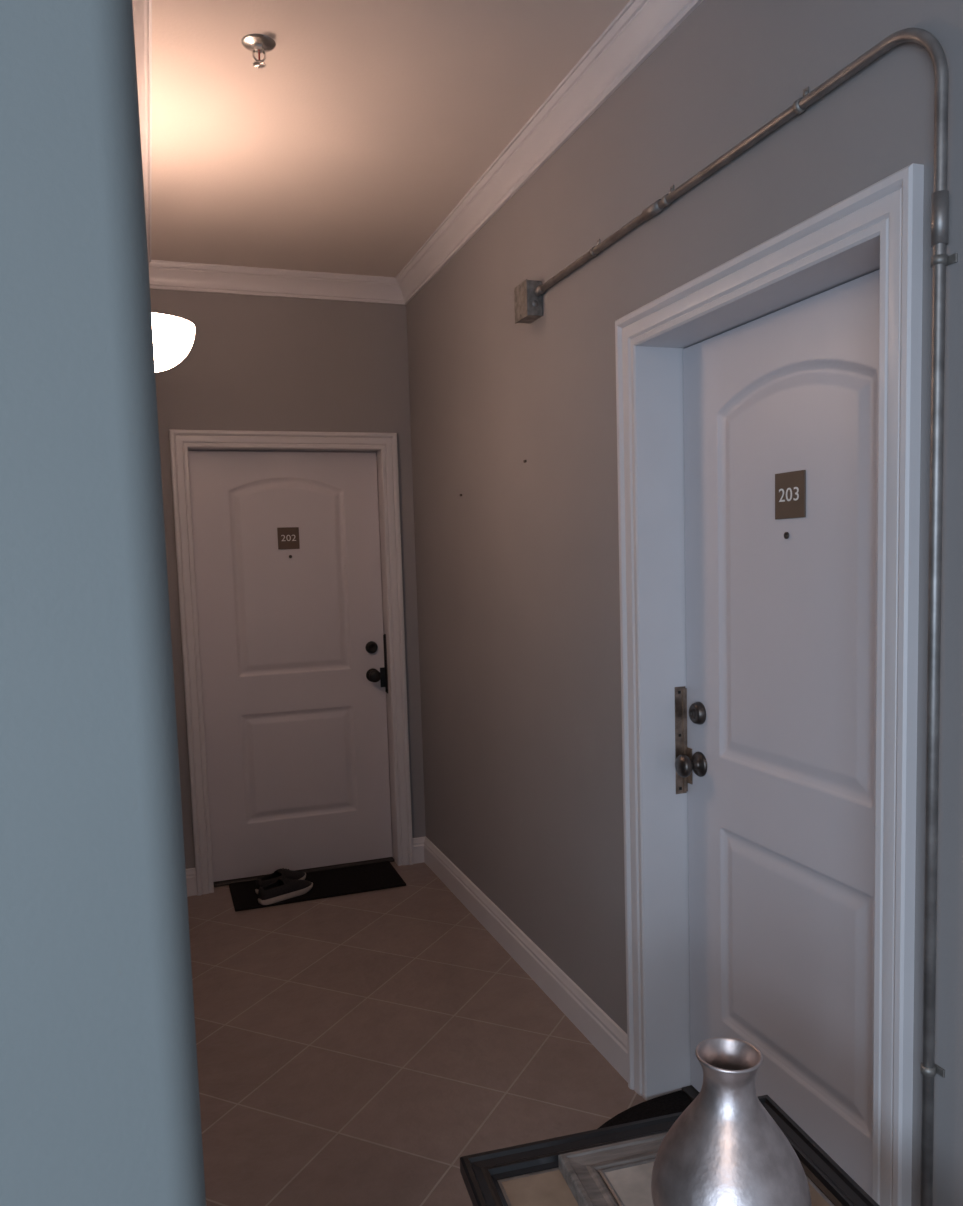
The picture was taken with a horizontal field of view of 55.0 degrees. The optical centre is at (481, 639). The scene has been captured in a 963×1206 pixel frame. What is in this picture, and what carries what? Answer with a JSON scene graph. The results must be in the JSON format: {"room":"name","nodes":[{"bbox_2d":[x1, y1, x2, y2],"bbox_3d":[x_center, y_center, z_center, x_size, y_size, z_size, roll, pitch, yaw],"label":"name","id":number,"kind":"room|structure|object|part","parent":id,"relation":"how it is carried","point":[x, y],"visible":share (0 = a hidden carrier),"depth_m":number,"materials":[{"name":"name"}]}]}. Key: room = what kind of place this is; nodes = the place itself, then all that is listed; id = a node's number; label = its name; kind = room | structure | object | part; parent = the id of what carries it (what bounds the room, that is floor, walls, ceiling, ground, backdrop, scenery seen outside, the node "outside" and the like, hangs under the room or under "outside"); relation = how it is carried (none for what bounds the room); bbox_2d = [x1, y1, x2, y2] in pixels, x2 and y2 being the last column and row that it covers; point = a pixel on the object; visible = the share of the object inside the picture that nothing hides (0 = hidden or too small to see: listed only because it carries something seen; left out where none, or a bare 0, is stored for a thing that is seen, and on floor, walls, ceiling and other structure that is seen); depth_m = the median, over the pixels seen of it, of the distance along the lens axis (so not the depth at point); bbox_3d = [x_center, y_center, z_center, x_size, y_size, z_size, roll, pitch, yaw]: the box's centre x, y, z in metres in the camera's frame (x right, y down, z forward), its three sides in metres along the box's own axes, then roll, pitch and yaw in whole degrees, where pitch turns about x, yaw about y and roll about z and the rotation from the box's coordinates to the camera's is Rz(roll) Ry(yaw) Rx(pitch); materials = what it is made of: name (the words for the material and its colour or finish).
{"room":"apartment building hallway","nodes":[
{"label":"apartment building hallway","id":0,"kind":"room"},
{"bbox_2d":[0,0,205,1205],"bbox_3d":[-2.342,-0.014,2.143,3.015,2.873,3.740,-4,6,-19],"label":"wall","id":1,"kind":"structure","parent":0,"point":[100,1098],"depth_m":0.86,"materials":[{"name":"blue paint"}]},
{"bbox_2d":[151,313,194,371],"bbox_3d":[-0.941,-0.877,2.788,0.154,0.136,0.308,-4,6,-19],"label":"wall sconce","id":2,"kind":"object","parent":1,"relation":"attached to","point":[173,337],"visible":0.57,"depth_m":2.70,"materials":[{"name":"white glass"}]},
{"bbox_2d":[132,0,702,304],"bbox_3d":[0.308,-1.361,0.773,1.225,0.105,7.450,-4,6,-19],"label":"trim","id":3,"kind":"structure","parent":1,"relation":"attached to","point":[641,26],"depth_m":3.06,"materials":[{"name":"paint"}]},
{"bbox_2d":[150,289,425,868],"bbox_3d":[-0.834,-0.278,4.536,1.445,2.873,0.220,-4,6,-19],"label":"wall","id":4,"kind":"structure","parent":0,"point":[253,362],"depth_m":4.32,"materials":[{"name":"paint"}]},
{"bbox_2d":[188,451,392,881],"bbox_3d":[-0.903,0.120,4.504,0.890,2.054,0.112,-4,6,-19],"label":"door","id":5,"kind":"structure","parent":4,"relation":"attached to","point":[295,726],"depth_m":4.51,"materials":[{"name":"paint"}]},
{"bbox_2d":[277,527,299,548],"bbox_3d":[-0.931,-0.490,4.456,0.102,0.104,0.006,-4,6,-19],"label":"number sign","id":6,"kind":"object","parent":5,"relation":"attached to","point":[288,537],"visible":1,"depth_m":4.45,"materials":[{"name":"brown plastic"}]},
{"bbox_2d":[365,641,377,653],"bbox_3d":[-0.548,0.038,4.626,0.062,0.062,0.020,-4,6,-19],"label":"deadbolt","id":7,"kind":"object","parent":5,"relation":"attached to","point":[371,647],"visible":1,"depth_m":4.62,"materials":[{"name":"black metal"}]},
{"bbox_3d":[-0.536,0.179,4.617,0.068,0.068,0.068,-4,6,-19],"label":"knob","id":8,"kind":"part","parent":5,"relation":"part of","materials":[{"name":"black metal"}]},
{"bbox_3d":[-0.498,0.119,4.655,0.028,0.290,0.012,-4,6,-19],"label":"latch guard","id":9,"kind":"part","parent":5,"relation":"part of","materials":[{"name":"black metal"}]},
{"bbox_2d":[169,429,412,895],"bbox_3d":[-0.901,0.090,4.492,1.050,2.152,0.182,-4,6,-19],"label":"door frame","id":10,"kind":"structure","parent":4,"relation":"attached to","point":[180,440],"depth_m":4.36,"materials":[{"name":"paint"}]},
{"bbox_2d":[186,836,425,896],"bbox_3d":[-0.856,1.103,4.512,1.225,0.128,0.018,-4,6,-19],"label":"baseboard","id":11,"kind":"structure","parent":4,"relation":"attached to","point":[418,843],"depth_m":4.68,"materials":[{"name":"paint"}]},
{"bbox_2d":[384,634,387,692],"bbox_3d":[-0.480,0.119,4.648,0.002,0.300,0.034,-4,6,-19],"label":"strike plate","id":12,"kind":"object","parent":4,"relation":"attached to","point":[384,634],"visible":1,"depth_m":4.64,"materials":[{"name":"black metal"}]},
{"bbox_2d":[151,0,629,276],"bbox_3d":[-1.048,-1.399,0.403,4.460,0.120,7.670,-4,6,-19],"label":"ceiling","id":13,"kind":"structure","parent":0,"point":[366,123],"depth_m":2.76,"materials":[{"name":"paint"}]},
{"bbox_2d":[241,34,275,68],"bbox_3d":[-0.572,-1.506,2.375,0.088,0.053,0.088,-4,6,-19],"label":"sprinkler","id":14,"kind":"object","parent":13,"relation":"attached to","point":[258,43],"visible":1,"depth_m":2.37,"materials":[{"name":"silver metal"}]},
{"bbox_2d":[187,861,646,1205],"bbox_3d":[-0.956,1.581,0.674,4.460,0.120,7.670,-4,6,-19],"label":"floor","id":15,"kind":"structure","parent":0,"point":[352,1049],"depth_m":2.90,"materials":[{"name":"tile"}]},
{"bbox_2d":[213,857,394,886],"bbox_3d":[-0.878,1.152,4.617,0.896,0.014,0.076,-4,6,-19],"label":"threshold","id":16,"kind":"object","parent":15,"relation":"on","point":[390,859],"visible":0.52,"depth_m":4.62,"materials":[{"name":"brown metal"}]},
{"bbox_2d":[229,861,405,911],"bbox_3d":[-0.784,1.169,4.414,0.793,0.010,0.360,-4,6,-19],"label":"doormat","id":17,"kind":"object","parent":15,"relation":"on","point":[380,875],"visible":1,"depth_m":4.40,"materials":[{"name":"black fabric"}]},
{"bbox_2d":[255,868,305,893],"bbox_3d":[-0.947,1.126,4.382,0.099,0.090,0.280,3,7,40],"label":"shoe","id":18,"kind":"object","parent":17,"relation":"on","point":[279,873],"visible":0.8,"depth_m":4.37,"materials":[{"name":"fabric"}]},
{"bbox_2d":[258,877,312,904],"bbox_3d":[-0.905,1.136,4.259,0.280,0.090,0.099,-7,7,-43],"label":"shoe","id":19,"kind":"object","parent":17,"relation":"on","point":[285,888],"visible":1,"depth_m":4.22,"materials":[{"name":"fabric"}]},
{"bbox_2d":[598,1090,691,1128],"bbox_3d":[0.464,1.335,2.153,0.525,0.014,0.840,-4,6,-19],"label":"doormat","id":20,"kind":"object","parent":15,"relation":"on","point":[678,1101],"visible":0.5,"depth_m":2.54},
{"bbox_2d":[682,1085,698,1100],"bbox_3d":[0.752,1.317,2.252,0.076,0.014,0.865,-4,6,-19],"label":"threshold","id":21,"kind":"object","parent":15,"relation":"on","point":[690,1091],"visible":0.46,"depth_m":2.62,"materials":[{"name":"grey metal"}]},
{"bbox_3d":[0.352,1.177,1.408,0.540,0.470,0.570,-3,5,-15],"label":"side table","id":22,"kind":"object","parent":15,"relation":"on","visible":0},
{"bbox_2d":[460,1095,878,1205],"bbox_3d":[0.340,0.924,1.391,0.610,0.036,0.640,-3,5,-15],"label":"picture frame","id":23,"kind":"object","parent":22,"relation":"on","point":[528,1174],"depth_m":1.58,"materials":[{"name":"paint"}]},
{"bbox_3d":[0.355,0.916,1.434,0.336,0.027,0.452,-3,5,-15],"label":"grey picture frame","id":24,"kind":"part","parent":23,"relation":"part of","materials":[{"name":"grey wood"}]},
{"bbox_2d":[605,1162,653,1205],"bbox_3d":[0.355,0.919,1.434,0.230,0.020,0.346,-3,5,-15],"label":"print","id":25,"kind":"object","parent":23,"relation":"on","point":[626,1183],"depth_m":1.54,"materials":[{"name":"paper"}]},
{"bbox_2d":[651,1037,811,1205],"bbox_3d":[0.366,0.758,1.363,0.229,0.312,0.229,-4,6,-19],"label":"vase","id":26,"kind":"object","parent":23,"relation":"on","point":[725,1148],"visible":1,"depth_m":1.31,"materials":[{"name":"silver metal"}]},
{"bbox_2d":[406,0,962,1205],"bbox_3d":[1.031,-0.026,1.139,0.220,2.873,7.450,-4,6,-19],"label":"wall","id":27,"kind":"structure","parent":0,"point":[517,573],"depth_m":2.74,"materials":[{"name":"paint"}]},
{"bbox_2d":[424,837,627,1081],"bbox_3d":[0.961,1.347,1.224,0.018,0.128,7.450,-4,6,-19],"label":"baseboard","id":28,"kind":"structure","parent":27,"relation":"attached to","point":[604,1034],"depth_m":3.31,"materials":[{"name":"paint"}]},
{"bbox_2d":[514,279,542,323],"bbox_3d":[0.152,-1.103,3.018,0.058,0.114,0.108,-4,6,-19],"label":"junction box","id":29,"kind":"object","parent":27,"relation":"attached to","point":[528,306],"visible":1,"depth_m":2.98,"materials":[{"name":"metal"}]},
{"bbox_2d":[675,686,686,793],"bbox_3d":[0.551,0.278,2.556,0.034,0.300,0.002,-4,6,-19],"label":"strike plate","id":30,"kind":"object","parent":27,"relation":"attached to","point":[678,697],"visible":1,"depth_m":2.55,"materials":[{"name":"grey metal"}]},
{"bbox_2d":[534,28,957,1205],"bbox_3d":[0.493,0.111,2.309,0.030,2.417,1.642,-4,6,-19],"label":"conduit","id":31,"kind":"object","parent":27,"relation":"attached to","point":[940,259],"visible":1,"depth_m":1.55,"materials":[{"name":"metal"}]},
{"bbox_2d":[615,163,923,1205],"bbox_3d":[0.671,0.249,2.137,0.227,2.165,1.035,-4,6,-19],"label":"door frame","id":32,"kind":"structure","parent":27,"relation":"attached to","point":[890,210],"depth_m":2.03,"materials":[{"name":"paint"}]},
{"bbox_2d":[675,269,879,1197],"bbox_3d":[0.701,0.283,2.151,0.112,2.058,0.859,-4,6,-19],"label":"door","id":33,"kind":"structure","parent":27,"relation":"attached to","point":[781,633],"depth_m":2.15,"materials":[{"name":"paint"}]},
{"bbox_3d":[0.568,0.278,2.546,0.012,0.290,0.028,-4,6,-19],"label":"latch guard","id":34,"kind":"part","parent":33,"relation":"part of","materials":[{"name":"brown metal"}]},
{"bbox_3d":[0.561,0.338,2.493,0.068,0.068,0.068,-4,6,-19],"label":"knob","id":35,"kind":"part","parent":33,"relation":"part of","materials":[{"name":"brown metal"}]},
{"bbox_2d":[689,702,705,724],"bbox_3d":[0.579,0.198,2.489,0.020,0.062,0.062,-4,6,-19],"label":"deadbolt","id":36,"kind":"object","parent":33,"relation":"attached to","point":[697,712],"visible":1,"depth_m":2.47,"materials":[{"name":"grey metal"}]},
{"bbox_2d":[784,532,788,538],"bbox_3d":[0.695,-0.238,2.107,0.004,0.016,0.016,-4,6,-19],"label":"peephole","id":37,"kind":"object","parent":33,"relation":"attached to","point":[786,534],"visible":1,"depth_m":2.10,"materials":[{"name":"brown metal"}]},
{"bbox_2d":[775,470,805,518],"bbox_3d":[0.697,-0.327,2.087,0.006,0.104,0.102,-4,6,-19],"label":"number sign","id":38,"kind":"object","parent":33,"relation":"attached to","point":[790,487],"visible":1,"depth_m":2.08,"materials":[{"name":"brown plastic"}]}
]}

